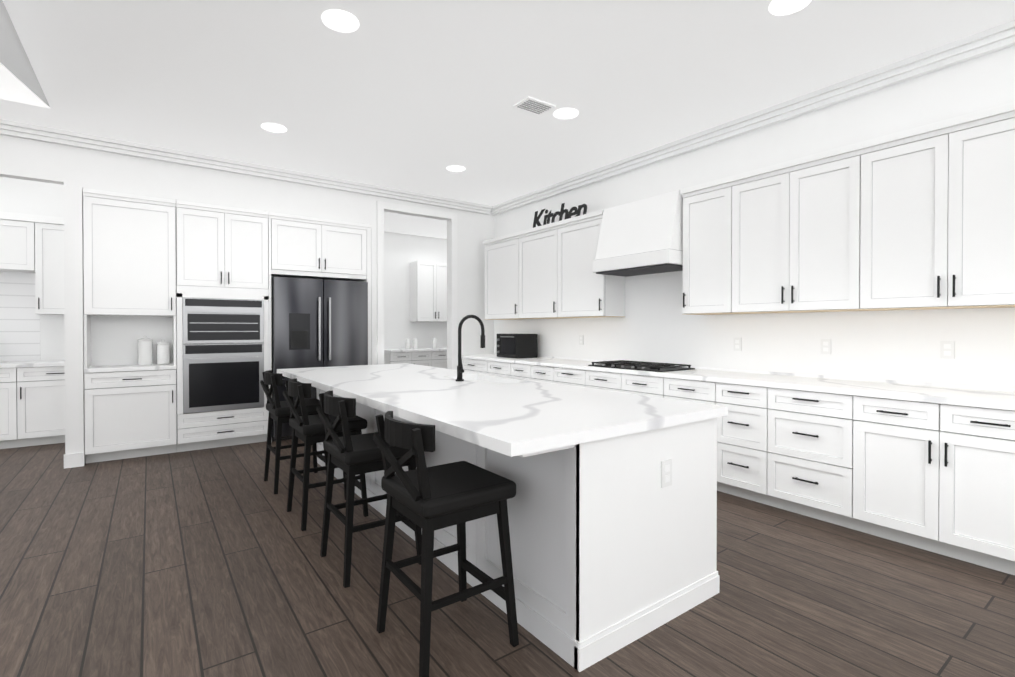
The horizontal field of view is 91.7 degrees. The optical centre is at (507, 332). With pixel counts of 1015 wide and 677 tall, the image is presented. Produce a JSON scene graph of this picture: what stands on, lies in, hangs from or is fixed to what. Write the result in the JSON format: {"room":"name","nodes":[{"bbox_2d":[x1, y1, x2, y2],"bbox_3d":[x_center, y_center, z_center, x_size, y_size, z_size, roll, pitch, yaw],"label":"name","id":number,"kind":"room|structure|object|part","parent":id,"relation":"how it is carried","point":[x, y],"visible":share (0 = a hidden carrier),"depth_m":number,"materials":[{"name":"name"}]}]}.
{"room":"kitchen","nodes":[
{"label":"kitchen","id":0,"kind":"room"},
{"bbox_2d":[0,0,50,108],"bbox_3d":[-3.501,-1.316,1.360,2.760,0.994,4.630,0,1,-36],"label":"ceiling","id":1,"kind":"structure","parent":0,"point":[19,82],"depth_m":3.11,"materials":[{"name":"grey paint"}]},
{"bbox_2d":[0,177,64,361],"bbox_3d":[-7.275,-0.289,4.675,5.550,3.100,0.120,0,1,-36],"label":"wall","id":2,"kind":"structure","parent":0,"point":[30,197],"depth_m":5.86,"materials":[{"name":"white paint"}]},
{"bbox_2d":[0,272,40,361],"bbox_3d":[-6.467,-0.175,5.187,2.258,1.032,0.002,0,1,-36],"label":"backsplash","id":3,"kind":"structure","parent":2,"relation":"attached to","point":[19,329],"depth_m":5.74,"materials":[{"name":"tile"}]},
{"bbox_2d":[0,211,63,314],"bbox_3d":[-6.146,-0.763,5.186,2.780,1.120,0.369,0,1,-36],"label":"upper cabinet","id":4,"kind":"object","parent":2,"relation":"attached to","point":[30,243],"visible":0.67,"depth_m":5.60,"materials":[{"name":"white paint"}]},
{"bbox_2d":[0,135,493,463],"bbox_3d":[-4.508,-0.290,4.741,10.100,3.100,0.770,0,1,-36],"label":"wall","id":5,"kind":"structure","parent":0,"point":[74,171],"depth_m":5.10,"materials":[{"name":"white paint"}]},
{"bbox_2d":[0,119,491,214],"bbox_3d":[-4.253,-1.781,4.375,10.096,0.108,0.096,0,1,-36],"label":"crown molding","id":6,"kind":"structure","parent":5,"relation":"attached to","point":[8,128],"depth_m":5.20,"materials":[{"name":"paint"}]},
{"bbox_2d":[64,201,457,468],"bbox_3d":[-2.407,-0.213,5.779,4.200,2.930,0.019,0,1,-36],"label":"door trim","id":7,"kind":"structure","parent":5,"relation":"attached to","point":[71,460],"depth_m":6.36,"materials":[{"name":"paint"}]},
{"bbox_2d":[268,212,371,441],"bbox_3d":[-2.401,-0.058,6.179,1.194,2.615,0.679,0,1,-36],"label":"upper cabinet","id":8,"kind":"object","parent":5,"relation":"attached to","point":[299,246],"visible":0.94,"depth_m":5.90,"materials":[{"name":"white paint"}]},
{"bbox_2d":[384,231,446,348],"bbox_3d":[-1.794,-0.326,9.592,3.800,3.100,0.120,0,1,-36],"label":"wall","id":9,"kind":"structure","parent":0,"point":[402,251],"depth_m":9.39,"materials":[{"name":"white paint"}]},
{"bbox_2d":[410,261,446,320],"bbox_3d":[-1.429,-0.771,9.567,0.864,1.130,0.336,0,1,-36],"label":"upper cabinet","id":10,"kind":"object","parent":9,"relation":"attached to","point":[428,291],"depth_m":9.35,"materials":[{"name":"white paint"}]},
{"bbox_2d":[0,438,1014,676],"bbox_3d":[-1.381,1.292,3.770,14.000,0.050,14.000,0,1,-36],"label":"floor","id":11,"kind":"structure","parent":0,"point":[210,562],"depth_m":2.37,"materials":[{"name":"brown wood"}]},
{"bbox_2d":[0,368,27,448],"bbox_3d":[-5.702,0.818,5.368,0.727,0.876,0.617,0,1,-36],"label":"base cabinet","id":12,"kind":"object","parent":11,"relation":"on","point":[13,381],"depth_m":5.29,"materials":[{"name":"white paint"}]},
{"bbox_2d":[28,368,64,445],"bbox_3d":[-5.230,0.815,5.712,0.694,0.876,0.617,0,1,-36],"label":"base cabinet","id":13,"kind":"object","parent":11,"relation":"on","point":[32,403],"depth_m":5.45,"materials":[{"name":"white paint"}]},
{"bbox_2d":[0,360,64,367],"bbox_3d":[-6.066,0.361,5.084,2.780,0.038,0.642,0,1,-36],"label":"countertop","id":14,"kind":"structure","parent":13,"relation":"on","point":[43,363],"depth_m":5.42,"materials":[{"name":"white stone"}]},
{"bbox_2d":[83,188,176,462],"bbox_3d":[-3.882,-0.050,5.101,0.725,2.615,0.679,0,1,-36],"label":"pantry cabinet","id":15,"kind":"object","parent":11,"relation":"on","point":[129,270],"visible":1,"depth_m":4.89,"materials":[{"name":"white paint"}]},
{"bbox_2d":[137,336,152,364],"bbox_3d":[-3.789,0.188,5.150,0.127,0.306,0.127,0,1,42],"label":"canister","id":16,"kind":"object","parent":15,"relation":"in","point":[145,350],"depth_m":5.10,"materials":[{"name":"white ceramic"}]},
{"bbox_2d":[156,339,169,363],"bbox_3d":[-3.664,0.207,5.242,0.119,0.266,0.119,0,1,42],"label":"canister","id":17,"kind":"object","parent":15,"relation":"in","point":[163,348],"depth_m":5.20,"materials":[{"name":"white ceramic"}]},
{"bbox_2d":[176,200,268,451],"bbox_3d":[-3.236,-0.054,5.572,0.866,2.615,0.679,0,1,-36],"label":"tall cabinet","id":18,"kind":"object","parent":11,"relation":"on","point":[221,252],"visible":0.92,"depth_m":5.30,"materials":[{"name":"white paint"}]},
{"bbox_2d":[183,297,263,413],"bbox_3d":[-3.041,0.241,5.307,0.762,1.206,0.086,0,1,-36],"label":"double wall oven","id":19,"kind":"object","parent":18,"relation":"in","point":[218,377],"visible":0.98,"depth_m":5.30,"materials":[{"name":"silver metal"}]},
{"bbox_2d":[260,370,327,493],"bbox_3d":[-1.782,0.796,4.130,0.470,0.942,0.436,0,1,-36],"label":"stool","id":20,"kind":"object","parent":11,"relation":"on","point":[279,412],"visible":0.75,"depth_m":3.97,"materials":[{"name":"black wood"}]},
{"bbox_2d":[271,277,367,440],"bbox_3d":[-2.377,0.307,6.125,1.090,1.885,0.747,0,1,-36],"label":"refrigerator","id":21,"kind":"object","parent":11,"relation":"on","point":[319,323],"visible":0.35,"depth_m":5.80,"materials":[{"name":"grey metal"}]},
{"bbox_2d":[283,378,368,530],"bbox_3d":[-1.276,0.801,3.435,0.470,0.942,0.436,0,1,-36],"label":"stool","id":22,"kind":"object","parent":11,"relation":"on","point":[308,430],"visible":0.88,"depth_m":3.29,"materials":[{"name":"black wood"}]},
{"bbox_2d":[316,391,421,587],"bbox_3d":[-0.775,0.806,2.748,0.470,0.942,0.436,0,1,-36],"label":"stool","id":23,"kind":"object","parent":11,"relation":"on","point":[351,456],"visible":0.77,"depth_m":2.58,"materials":[{"name":"black wood"}]},
{"bbox_2d":[384,351,435,366],"bbox_3d":[-1.872,0.790,9.083,0.864,0.876,0.617,0,1,-36],"label":"base cabinet","id":24,"kind":"object","parent":11,"relation":"on","point":[434,357],"depth_m":8.82,"materials":[{"name":"white paint"}]},
{"bbox_2d":[384,347,446,350],"bbox_3d":[-1.244,0.328,9.522,2.400,0.038,0.641,0,1,-36],"label":"countertop","id":25,"kind":"structure","parent":24,"relation":"on","point":[443,348],"depth_m":8.95,"materials":[{"name":"white stone"}]},
{"bbox_2d":[405,338,409,348],"bbox_3d":[-1.835,0.212,9.059,0.087,0.200,0.087,0,1,39],"label":"jar","id":26,"kind":"object","parent":25,"relation":"on","point":[407,343],"depth_m":9.02,"materials":[{"name":"white ceramic"}]},
{"bbox_2d":[413,338,417,348],"bbox_3d":[-1.714,0.211,9.147,0.087,0.200,0.087,0,1,39],"label":"jar","id":27,"kind":"object","parent":25,"relation":"on","point":[415,343],"depth_m":9.11,"materials":[{"name":"white ceramic"}]},
{"bbox_2d":[432,338,436,347],"bbox_3d":[-1.391,0.209,9.383,0.087,0.200,0.087,0,1,39],"label":"jar","id":28,"kind":"object","parent":25,"relation":"on","point":[434,342],"depth_m":9.35,"materials":[{"name":"white ceramic"}]},
{"bbox_2d":[436,351,446,368],"bbox_3d":[-1.251,0.787,9.535,0.926,0.876,0.617,0,1,-36],"label":"base cabinet","id":29,"kind":"object","parent":11,"relation":"on","point":[441,356],"depth_m":9.17,"materials":[{"name":"white paint"}]},
{"bbox_2d":[373,411,518,676],"bbox_3d":[-0.269,0.811,2.052,0.470,0.942,0.436,0,1,-36],"label":"stool","id":30,"kind":"object","parent":11,"relation":"on","point":[429,501],"visible":1,"depth_m":1.95,"materials":[{"name":"black wood"}]},
{"bbox_2d":[461,357,484,373],"bbox_3d":[-0.211,0.806,6.895,0.616,0.876,0.810,0,1,-36],"label":"base cabinet","id":31,"kind":"object","parent":11,"relation":"on","point":[470,366],"depth_m":6.74,"materials":[{"name":"white paint"}]},
{"bbox_2d":[485,361,504,375],"bbox_3d":[0.137,0.810,6.417,0.616,0.876,0.627,0,1,-36],"label":"base cabinet","id":32,"kind":"object","parent":11,"relation":"on","point":[491,367],"depth_m":6.29,"materials":[{"name":"white paint"}]},
{"bbox_2d":[315,387,727,671],"bbox_3d":[-0.493,0.834,3.524,1.213,0.872,3.677,0,1,-36],"label":"kitchen island","id":33,"kind":"object","parent":11,"relation":"on","point":[613,545],"depth_m":2.10,"materials":[{"name":"white paint"}]},
{"bbox_2d":[277,363,727,458],"bbox_3d":[-0.546,0.376,3.511,1.316,0.044,3.700,0,1,-36],"label":"island countertop","id":34,"kind":"structure","parent":33,"relation":"on","point":[512,417],"depth_m":2.43,"materials":[{"name":"white stone"}]},
{"bbox_2d":[456,315,484,380],"bbox_3d":[-0.262,0.112,3.607,0.248,0.482,0.086,0,1,-36],"label":"faucet","id":35,"kind":"object","parent":34,"relation":"on","point":[460,370],"visible":1,"depth_m":3.55,"materials":[{"name":"black metal"}]},
{"bbox_3d":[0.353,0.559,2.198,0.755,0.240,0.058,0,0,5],"label":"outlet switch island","id":36,"kind":"part","parent":33,"relation":"part of","materials":[{"name":"white plastic"}]},
{"bbox_2d":[505,361,548,381],"bbox_3d":[0.501,0.814,5.917,0.616,0.876,0.863,0,1,-36],"label":"base cabinet","id":37,"kind":"object","parent":11,"relation":"on","point":[529,372],"depth_m":5.74,"materials":[{"name":"white paint"}]},
{"bbox_2d":[549,369,584,386],"bbox_3d":[0.896,0.818,5.374,0.616,0.876,0.607,0,1,-36],"label":"base cabinet","id":38,"kind":"object","parent":11,"relation":"on","point":[574,377],"depth_m":5.20,"materials":[{"name":"white paint"}]},
{"bbox_2d":[585,369,652,395],"bbox_3d":[1.333,0.822,4.775,0.616,0.876,1.004,0,1,-36],"label":"base cabinet","id":39,"kind":"object","parent":11,"relation":"on","point":[618,382],"depth_m":4.63,"materials":[{"name":"white paint"}]},
{"bbox_2d":[653,377,704,402],"bbox_3d":[1.713,0.826,4.252,0.616,0.876,0.543,0,1,-36],"label":"base cabinet","id":40,"kind":"object","parent":11,"relation":"on","point":[663,387],"depth_m":4.12,"materials":[{"name":"white paint"}]},
{"bbox_2d":[705,381,764,503],"bbox_3d":[1.972,0.829,3.896,0.616,0.876,0.463,0,1,-36],"label":"base cabinet","id":41,"kind":"object","parent":11,"relation":"on","point":[741,433],"depth_m":3.70,"materials":[{"name":"white paint"}]},
{"bbox_2d":[765,389,848,527],"bbox_3d":[2.283,0.832,3.469,0.616,0.876,0.594,0,1,-36],"label":"base cabinet","id":42,"kind":"object","parent":11,"relation":"on","point":[807,434],"depth_m":3.32,"materials":[{"name":"white paint"}]},
{"bbox_2d":[849,397,1014,574],"bbox_3d":[2.686,0.836,2.915,0.616,0.876,0.904,0,1,-36],"label":"base cabinet","id":43,"kind":"object","parent":11,"relation":"on","point":[927,466],"depth_m":2.77,"materials":[{"name":"white paint"}]},
{"bbox_2d":[457,353,1014,412],"bbox_3d":[1.762,0.368,4.162,0.640,0.038,7.546,0,1,-36],"label":"countertop","id":44,"kind":"structure","parent":43,"relation":"on","point":[891,390],"depth_m":3.41,"materials":[{"name":"white stone"}]},
{"bbox_2d":[497,334,537,357],"bbox_3d":[0.109,0.175,6.485,0.385,0.310,0.450,0,1,-36],"label":"toaster oven","id":45,"kind":"object","parent":44,"relation":"on","point":[517,345],"visible":1,"depth_m":6.33,"materials":[{"name":"black metal"}]},
{"bbox_2d":[588,360,694,371],"bbox_3d":[1.282,0.323,4.785,0.510,0.042,0.880,0,1,-36],"label":"cooktop","id":46,"kind":"object","parent":44,"relation":"in","point":[645,366],"visible":1,"depth_m":4.65,"materials":[{"name":"black metal"}]},
{"bbox_2d":[0,0,1014,238],"bbox_3d":[-1.381,-1.873,3.746,14.000,0.080,14.000,0,1,-36],"label":"ceiling","id":47,"kind":"structure","parent":0,"point":[418,96],"depth_m":3.48,"materials":[{"name":"paint"}]},
{"bbox_2d":[261,123,286,132],"bbox_3d":[-2.098,-1.833,4.425,0.210,0.008,0.210,0,1,-36],"label":"recessed light","id":48,"kind":"object","parent":47,"relation":"in","point":[274,127],"visible":1,"depth_m":4.41,"materials":[{"name":"white plastic"}]},
{"bbox_2d":[321,10,358,32],"bbox_3d":[-0.979,-1.822,2.889,0.210,0.008,0.210,0,1,-36],"label":"recessed light","id":49,"kind":"object","parent":47,"relation":"in","point":[341,21],"visible":1,"depth_m":2.88,"materials":[{"name":"white plastic"}]},
{"bbox_2d":[447,165,464,171],"bbox_3d":[-0.581,-1.842,5.553,0.210,0.008,0.210,0,1,-36],"label":"recessed light","id":50,"kind":"object","parent":47,"relation":"in","point":[455,168],"visible":1,"depth_m":5.54,"materials":[{"name":"white plastic"}]},
{"bbox_2d":[513,96,555,115],"bbox_3d":[0.216,-1.826,3.982,0.280,0.016,0.200,0,1,-36],"label":"ceiling vent","id":51,"kind":"object","parent":47,"relation":"in","point":[533,105],"visible":0.98,"depth_m":3.96,"materials":[{"name":"silver metal"}]},
{"bbox_2d":[553,108,578,118],"bbox_3d":[0.491,-1.831,4.132,0.210,0.008,0.210,0,1,-36],"label":"recessed light","id":52,"kind":"object","parent":47,"relation":"in","point":[566,113],"visible":1,"depth_m":4.12,"materials":[{"name":"white plastic"}]},
{"bbox_2d":[769,0,810,14],"bbox_3d":[1.565,-1.820,2.724,0.210,0.008,0.210,0,1,-36],"label":"recessed light","id":53,"kind":"object","parent":47,"relation":"in","point":[781,7],"visible":1,"depth_m":2.75,"materials":[{"name":"white plastic"}]},
{"bbox_2d":[494,45,1014,388],"bbox_3d":[2.536,-0.282,3.746,0.120,3.100,9.370,0,1,-36],"label":"wall","id":54,"kind":"structure","parent":0,"point":[654,324],"depth_m":3.91,"materials":[{"name":"white paint"}]},
{"bbox_2d":[483,234,530,319],"bbox_3d":[0.063,-0.713,6.745,0.336,1.064,0.864,0,1,-36],"label":"upper cabinet","id":55,"kind":"object","parent":54,"relation":"attached to","point":[499,254],"depth_m":6.70,"materials":[{"name":"white paint"}]},
{"bbox_2d":[515,226,550,317],"bbox_3d":[0.501,-0.709,6.144,0.336,1.064,0.877,0,1,-36],"label":"upper cabinet","id":56,"kind":"object","parent":54,"relation":"attached to","point":[533,248],"depth_m":6.12,"materials":[{"name":"white paint"}]},
{"bbox_2d":[579,335,583,344],"bbox_3d":[0.884,0.094,5.904,0.009,0.115,0.070,0,1,-36],"label":"outlet","id":57,"kind":"object","parent":54,"relation":"attached to","point":[581,337],"depth_m":5.90,"materials":[{"name":"white plastic"}]},
{"bbox_2d":[551,214,624,317],"bbox_3d":[0.914,-0.705,5.576,0.336,1.064,0.783,0,1,-36],"label":"upper cabinet","id":58,"kind":"object","parent":54,"relation":"attached to","point":[576,291],"depth_m":5.45,"materials":[{"name":"white paint"}]},
{"bbox_2d":[533,203,586,227],"bbox_3d":[0.607,-1.411,5.946,0.012,0.247,0.975,0,1,-36],"label":"kitchen sign","id":59,"kind":"object","parent":58,"relation":"on","point":[570,213],"visible":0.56,"depth_m":5.91,"materials":[{"name":"black metal"}]},
{"bbox_2d":[592,190,682,276],"bbox_3d":[1.349,-0.936,4.825,0.516,0.680,0.920,0,1,-36],"label":"range hood","id":60,"kind":"object","parent":54,"relation":"attached to","point":[642,237],"visible":0.75,"depth_m":4.64,"materials":[{"name":"white paint"}]},
{"bbox_2d":[682,182,722,314],"bbox_3d":[1.852,-0.695,4.288,0.336,1.064,0.524,0,1,-36],"label":"upper cabinet","id":61,"kind":"object","parent":54,"relation":"attached to","point":[703,207],"depth_m":4.24,"materials":[{"name":"white paint"}]},
{"bbox_2d":[734,338,741,350],"bbox_3d":[2.025,0.106,4.336,0.009,0.115,0.070,0,1,-36],"label":"outlet","id":62,"kind":"object","parent":54,"relation":"attached to","point":[737,341],"depth_m":4.33,"materials":[{"name":"white plastic"}]},
{"bbox_2d":[492,20,1014,214],"bbox_3d":[2.510,-1.775,3.580,0.096,0.108,9.150,0,1,-36],"label":"crown molding","id":63,"kind":"structure","parent":54,"relation":"attached to","point":[991,40],"depth_m":3.81,"materials":[{"name":"paint"}]},
{"bbox_2d":[723,150,854,313],"bbox_3d":[2.234,-0.691,3.763,0.336,1.064,1.027,0,1,-36],"label":"upper cabinet","id":64,"kind":"object","parent":54,"relation":"attached to","point":[785,228],"depth_m":3.67,"materials":[{"name":"white paint"}]},
{"bbox_2d":[821,339,830,353],"bbox_3d":[2.437,0.110,3.770,0.009,0.115,0.070,0,1,-36],"label":"outlet","id":65,"kind":"object","parent":54,"relation":"attached to","point":[825,343],"depth_m":3.77,"materials":[{"name":"white plastic"}]},
{"bbox_2d":[847,110,1014,310],"bbox_3d":[2.763,-0.686,3.036,0.336,1.064,1.027,0,1,-36],"label":"upper cabinet","id":66,"kind":"object","parent":54,"relation":"attached to","point":[920,218],"depth_m":2.98,"materials":[{"name":"white paint"}]},
{"bbox_2d":[940,341,954,358],"bbox_3d":[2.855,0.114,3.196,0.009,0.115,0.070,0,1,-36],"label":"outlet","id":67,"kind":"object","parent":54,"relation":"attached to","point":[947,349],"depth_m":3.19,"materials":[{"name":"white plastic"}]}
]}

